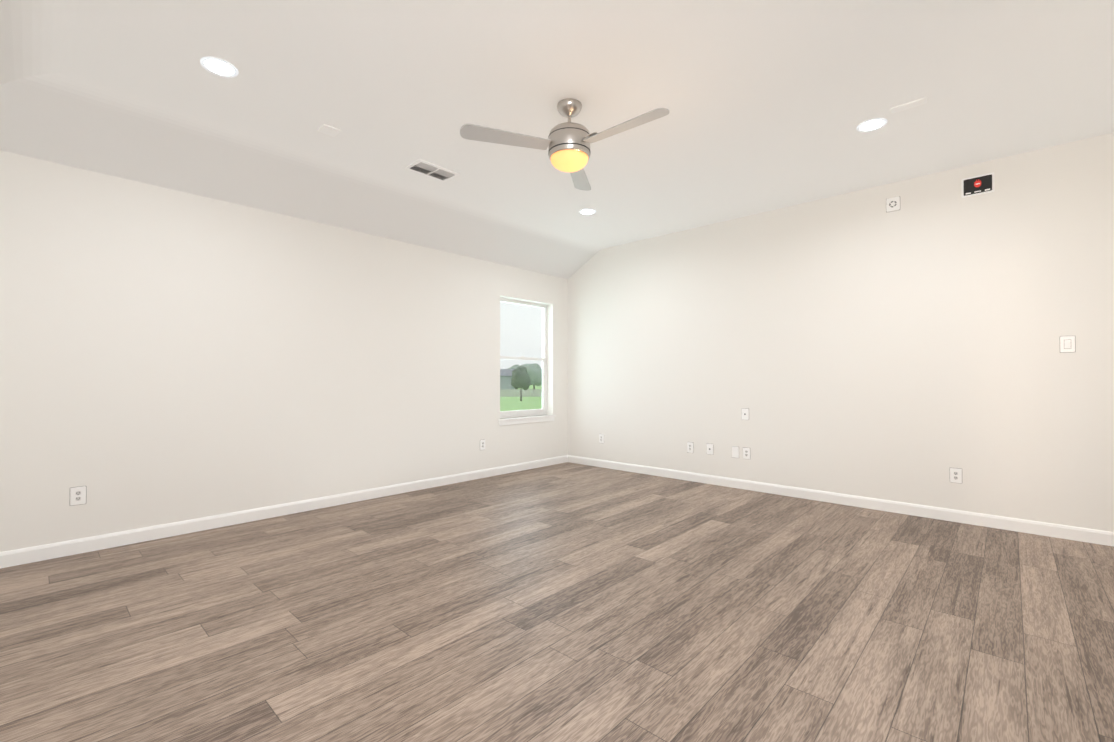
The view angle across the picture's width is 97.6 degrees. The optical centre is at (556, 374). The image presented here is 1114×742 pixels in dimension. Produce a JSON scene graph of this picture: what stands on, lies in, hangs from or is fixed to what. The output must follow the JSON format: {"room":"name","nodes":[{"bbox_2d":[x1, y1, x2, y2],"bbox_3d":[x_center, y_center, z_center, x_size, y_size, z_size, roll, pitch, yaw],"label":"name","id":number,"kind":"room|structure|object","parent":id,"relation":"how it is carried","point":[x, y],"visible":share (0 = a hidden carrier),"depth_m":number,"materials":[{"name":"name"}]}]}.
{"room":"empty living room","nodes":[
{"label":"empty living room","id":0,"kind":"room"},
{"bbox_2d":[0,150,567,551],"bbox_3d":[-2.000,-0.338,5.208,0.200,3.270,6.540,0,-1,43],"label":"wall","id":1,"kind":"structure","parent":0,"point":[167,355],"depth_m":4.14,"materials":[{"name":"white paint"}]},
{"bbox_2d":[69,486,86,505],"bbox_3d":[-3.434,0.868,3.498,0.009,0.132,0.087,0,-1,43],"label":"electrical outlet","id":2,"kind":"object","parent":1,"relation":"attached to","point":[78,495],"visible":1,"depth_m":3.50,"materials":[{"name":"white plastic"}]},
{"bbox_2d":[0,455,567,568],"bbox_3d":[-1.921,1.243,5.120,0.016,0.105,6.140,0,-1,43],"label":"baseboard","id":3,"kind":"structure","parent":1,"relation":"attached to","point":[15,557],"depth_m":4.17,"materials":[{"name":"white wood"}]},
{"bbox_2d":[480,439,484,449],"bbox_3d":[-0.941,0.888,6.185,0.009,0.132,0.087,0,-1,43],"label":"electrical outlet","id":4,"kind":"object","parent":1,"relation":"attached to","point":[482,444],"visible":1,"depth_m":6.18,"materials":[{"name":"white plastic"}]},
{"bbox_2d":[500,298,546,417],"bbox_3d":[-0.510,-0.226,6.879,0.080,1.625,1.010,0,-1,43],"label":"window","id":5,"kind":"structure","parent":1,"relation":"in","point":[526,412],"depth_m":7.02,"materials":[{"name":"white plastic"}]},
{"bbox_2d":[498,415,555,425],"bbox_3d":[-0.436,0.629,6.803,0.150,0.085,1.080,0,-1,43],"label":"window sill","id":6,"kind":"structure","parent":1,"relation":"attached to","point":[520,420],"depth_m":6.71,"materials":[{"name":"white wood"}]},
{"bbox_2d":[0,462,1113,741],"bbox_3d":[0.290,1.337,3.067,6.450,0.120,6.540,0,-1,43],"label":"floor","id":7,"kind":"structure","parent":0,"point":[568,602],"depth_m":2.48,"materials":[{"name":"wood"}]},
{"bbox_2d":[0,0,1113,278],"bbox_3d":[0.250,-1.720,3.093,6.107,0.455,6.196,0,-1,43],"label":"ceiling","id":8,"kind":"structure","parent":0,"point":[770,104],"depth_m":3.21,"materials":[{"name":"white paint"}]},
{"bbox_2d":[200,57,237,76],"bbox_3d":[-2.006,-1.826,2.900,0.188,0.007,0.188,0,-1,43],"label":"recessed light","id":9,"kind":"object","parent":8,"relation":"in","point":[219,67],"visible":1,"depth_m":2.89,"materials":[{"name":"white"}]},
{"bbox_2d":[317,124,340,136],"bbox_3d":[-1.697,-1.817,3.630,0.125,0.012,0.125,0,-1,43],"label":"ceiling plate","id":10,"kind":"object","parent":8,"relation":"attached to","point":[328,130],"visible":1,"depth_m":3.62,"materials":[{"name":"white plastic"}]},
{"bbox_2d":[405,159,459,181],"bbox_3d":[-1.108,-1.808,4.341,0.245,0.016,0.405,0,-1,43],"label":"ceiling vent","id":11,"kind":"object","parent":8,"relation":"in","point":[428,169],"visible":0.96,"depth_m":4.32,"materials":[{"name":"white metal"}]},
{"bbox_2d":[460,98,668,190],"bbox_3d":[0.188,-1.608,3.192,1.164,0.438,1.296,0,-1,43],"label":"ceiling fan","id":12,"kind":"object","parent":8,"relation":"hanging from","point":[567,144],"visible":1,"depth_m":3.18,"materials":[{"name":"silver metal"}]},
{"bbox_2d":[579,209,595,214],"bbox_3d":[0.338,-1.803,5.404,0.188,0.007,0.188,0,-1,43],"label":"recessed light","id":13,"kind":"object","parent":8,"relation":"in","point":[587,211],"visible":0.98,"depth_m":5.39,"materials":[{"name":"white"}]},
{"bbox_2d":[857,118,886,131],"bbox_3d":[2.296,-1.820,3.559,0.188,0.007,0.188,0,-1,43],"label":"recessed light","id":14,"kind":"object","parent":8,"relation":"in","point":[871,124],"visible":1,"depth_m":3.55,"materials":[{"name":"white"}]},
{"bbox_2d":[890,97,926,113],"bbox_3d":[2.377,-1.820,3.300,0.200,0.012,0.075,0,-1,43],"label":"ceiling plate","id":15,"kind":"object","parent":8,"relation":"attached to","point":[911,104],"visible":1,"depth_m":3.29,"materials":[{"name":"white plastic"}]},
{"bbox_2d":[568,132,1113,531],"bbox_3d":[2.446,-0.404,5.406,6.450,3.405,0.200,0,-1,43],"label":"wall","id":16,"kind":"structure","parent":0,"point":[863,343],"depth_m":4.64,"materials":[{"name":"white paint"}]},
{"bbox_2d":[599,434,603,442],"bbox_3d":[0.631,0.907,6.937,0.087,0.132,0.009,0,-1,43],"label":"electrical outlet","id":17,"kind":"object","parent":16,"relation":"attached to","point":[601,438],"visible":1,"depth_m":6.93,"materials":[{"name":"white plastic"}]},
{"bbox_2d":[687,442,693,452],"bbox_3d":[1.639,0.894,6.001,0.087,0.132,0.009,0,-1,43],"label":"electrical outlet","id":18,"kind":"object","parent":16,"relation":"attached to","point":[690,447],"visible":1,"depth_m":6.00,"materials":[{"name":"white plastic"}]},
{"bbox_2d":[707,443,712,454],"bbox_3d":[1.826,0.887,5.828,0.087,0.132,0.008,0,-1,43],"label":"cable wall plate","id":19,"kind":"object","parent":16,"relation":"attached to","point":[709,449],"visible":1,"depth_m":5.83,"materials":[{"name":"white plastic"}]},
{"bbox_2d":[732,446,738,457],"bbox_3d":[2.053,0.890,5.617,0.087,0.132,0.008,0,-1,43],"label":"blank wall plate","id":20,"kind":"object","parent":16,"relation":"attached to","point":[735,451],"visible":1,"depth_m":5.61,"materials":[{"name":"white plastic"}]},
{"bbox_2d":[741,408,748,419],"bbox_3d":[2.138,0.448,5.543,0.087,0.132,0.008,0,-1,43],"label":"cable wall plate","id":21,"kind":"object","parent":16,"relation":"attached to","point":[744,413],"visible":1,"depth_m":5.54,"materials":[{"name":"white plastic"}]},
{"bbox_2d":[743,447,750,458],"bbox_3d":[2.148,0.890,5.529,0.087,0.132,0.009,0,-1,43],"label":"electrical outlet","id":22,"kind":"object","parent":16,"relation":"attached to","point":[746,453],"visible":1,"depth_m":5.53,"materials":[{"name":"white plastic"}]},
{"bbox_2d":[568,455,1113,545],"bbox_3d":[2.377,1.245,5.308,6.000,0.105,0.016,0,-1,43],"label":"baseboard","id":23,"kind":"structure","parent":16,"relation":"attached to","point":[1081,534],"depth_m":4.62,"materials":[{"name":"white wood"}]},
{"bbox_2d":[886,196,899,211],"bbox_3d":[3.169,-1.609,4.600,0.112,0.132,0.014,0,-1,43],"label":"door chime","id":24,"kind":"object","parent":16,"relation":"attached to","point":[893,204],"visible":1,"depth_m":4.59,"materials":[{"name":"white plastic"}]},
{"bbox_2d":[949,467,961,483],"bbox_3d":[3.497,0.883,4.277,0.087,0.132,0.009,0,-1,43],"label":"electrical outlet","id":25,"kind":"object","parent":16,"relation":"attached to","point":[955,475],"visible":1,"depth_m":4.27,"materials":[{"name":"white plastic"}]},
{"bbox_2d":[961,172,994,197],"bbox_3d":[3.612,-1.628,4.189,0.215,0.165,0.014,0,-1,43],"label":"panel","id":26,"kind":"object","parent":16,"relation":"attached to","point":[978,185],"visible":1,"depth_m":4.18,"materials":[{"name":"black plastic"}]},
{"bbox_2d":[1059,336,1075,352],"bbox_3d":[3.998,-0.240,3.819,0.087,0.132,0.013,0,-1,43],"label":"rocker light switch","id":27,"kind":"object","parent":16,"relation":"attached to","point":[1067,344],"visible":1,"depth_m":3.82,"materials":[{"name":"white plastic"}]},
{"label":"outside","id":28,"kind":"structure","parent":0,"visible":0},
{"bbox_2d":[500,385,541,410],"bbox_3d":[-51.939,6.853,260.340,419.400,0.001,540.000,0,-1,43],"label":"lawn","id":29,"kind":"structure","parent":28,"point":[522,404],"depth_m":94.28,"materials":[{"name":"green plant"}]},
{"bbox_2d":[500,369,514,390],"bbox_3d":[-22.766,1.976,175.477,15.000,8.180,11.000,0,-1,3],"label":"house","id":30,"kind":"structure","parent":29,"relation":"on","point":[507,383],"depth_m":170.28,"materials":[{"name":"grey"}]},
{"bbox_2d":[500,389,541,396],"bbox_3d":[-13.317,4.668,124.890,48.798,1.880,0.051,0,-1,-6],"label":"fence","id":31,"kind":"object","parent":29,"relation":"on","point":[509,393],"depth_m":125.26,"materials":[{"name":"grey"}]},
{"bbox_2d":[511,366,530,400],"bbox_3d":[-7.320,1.748,99.678,4.356,7.265,4.188,0,-1,43],"label":"tree","id":32,"kind":"object","parent":29,"relation":"on","point":[518,380],"depth_m":98.37,"materials":[{"name":"green plant"}]},
{"bbox_2d":[526,363,541,391],"bbox_3d":[-7.086,1.165,149.817,7.598,9.338,7.701,0,-1,43],"label":"tree","id":33,"kind":"object","parent":29,"relation":"on","point":[530,373],"depth_m":147.14,"materials":[{"name":"green plant"}]}
]}

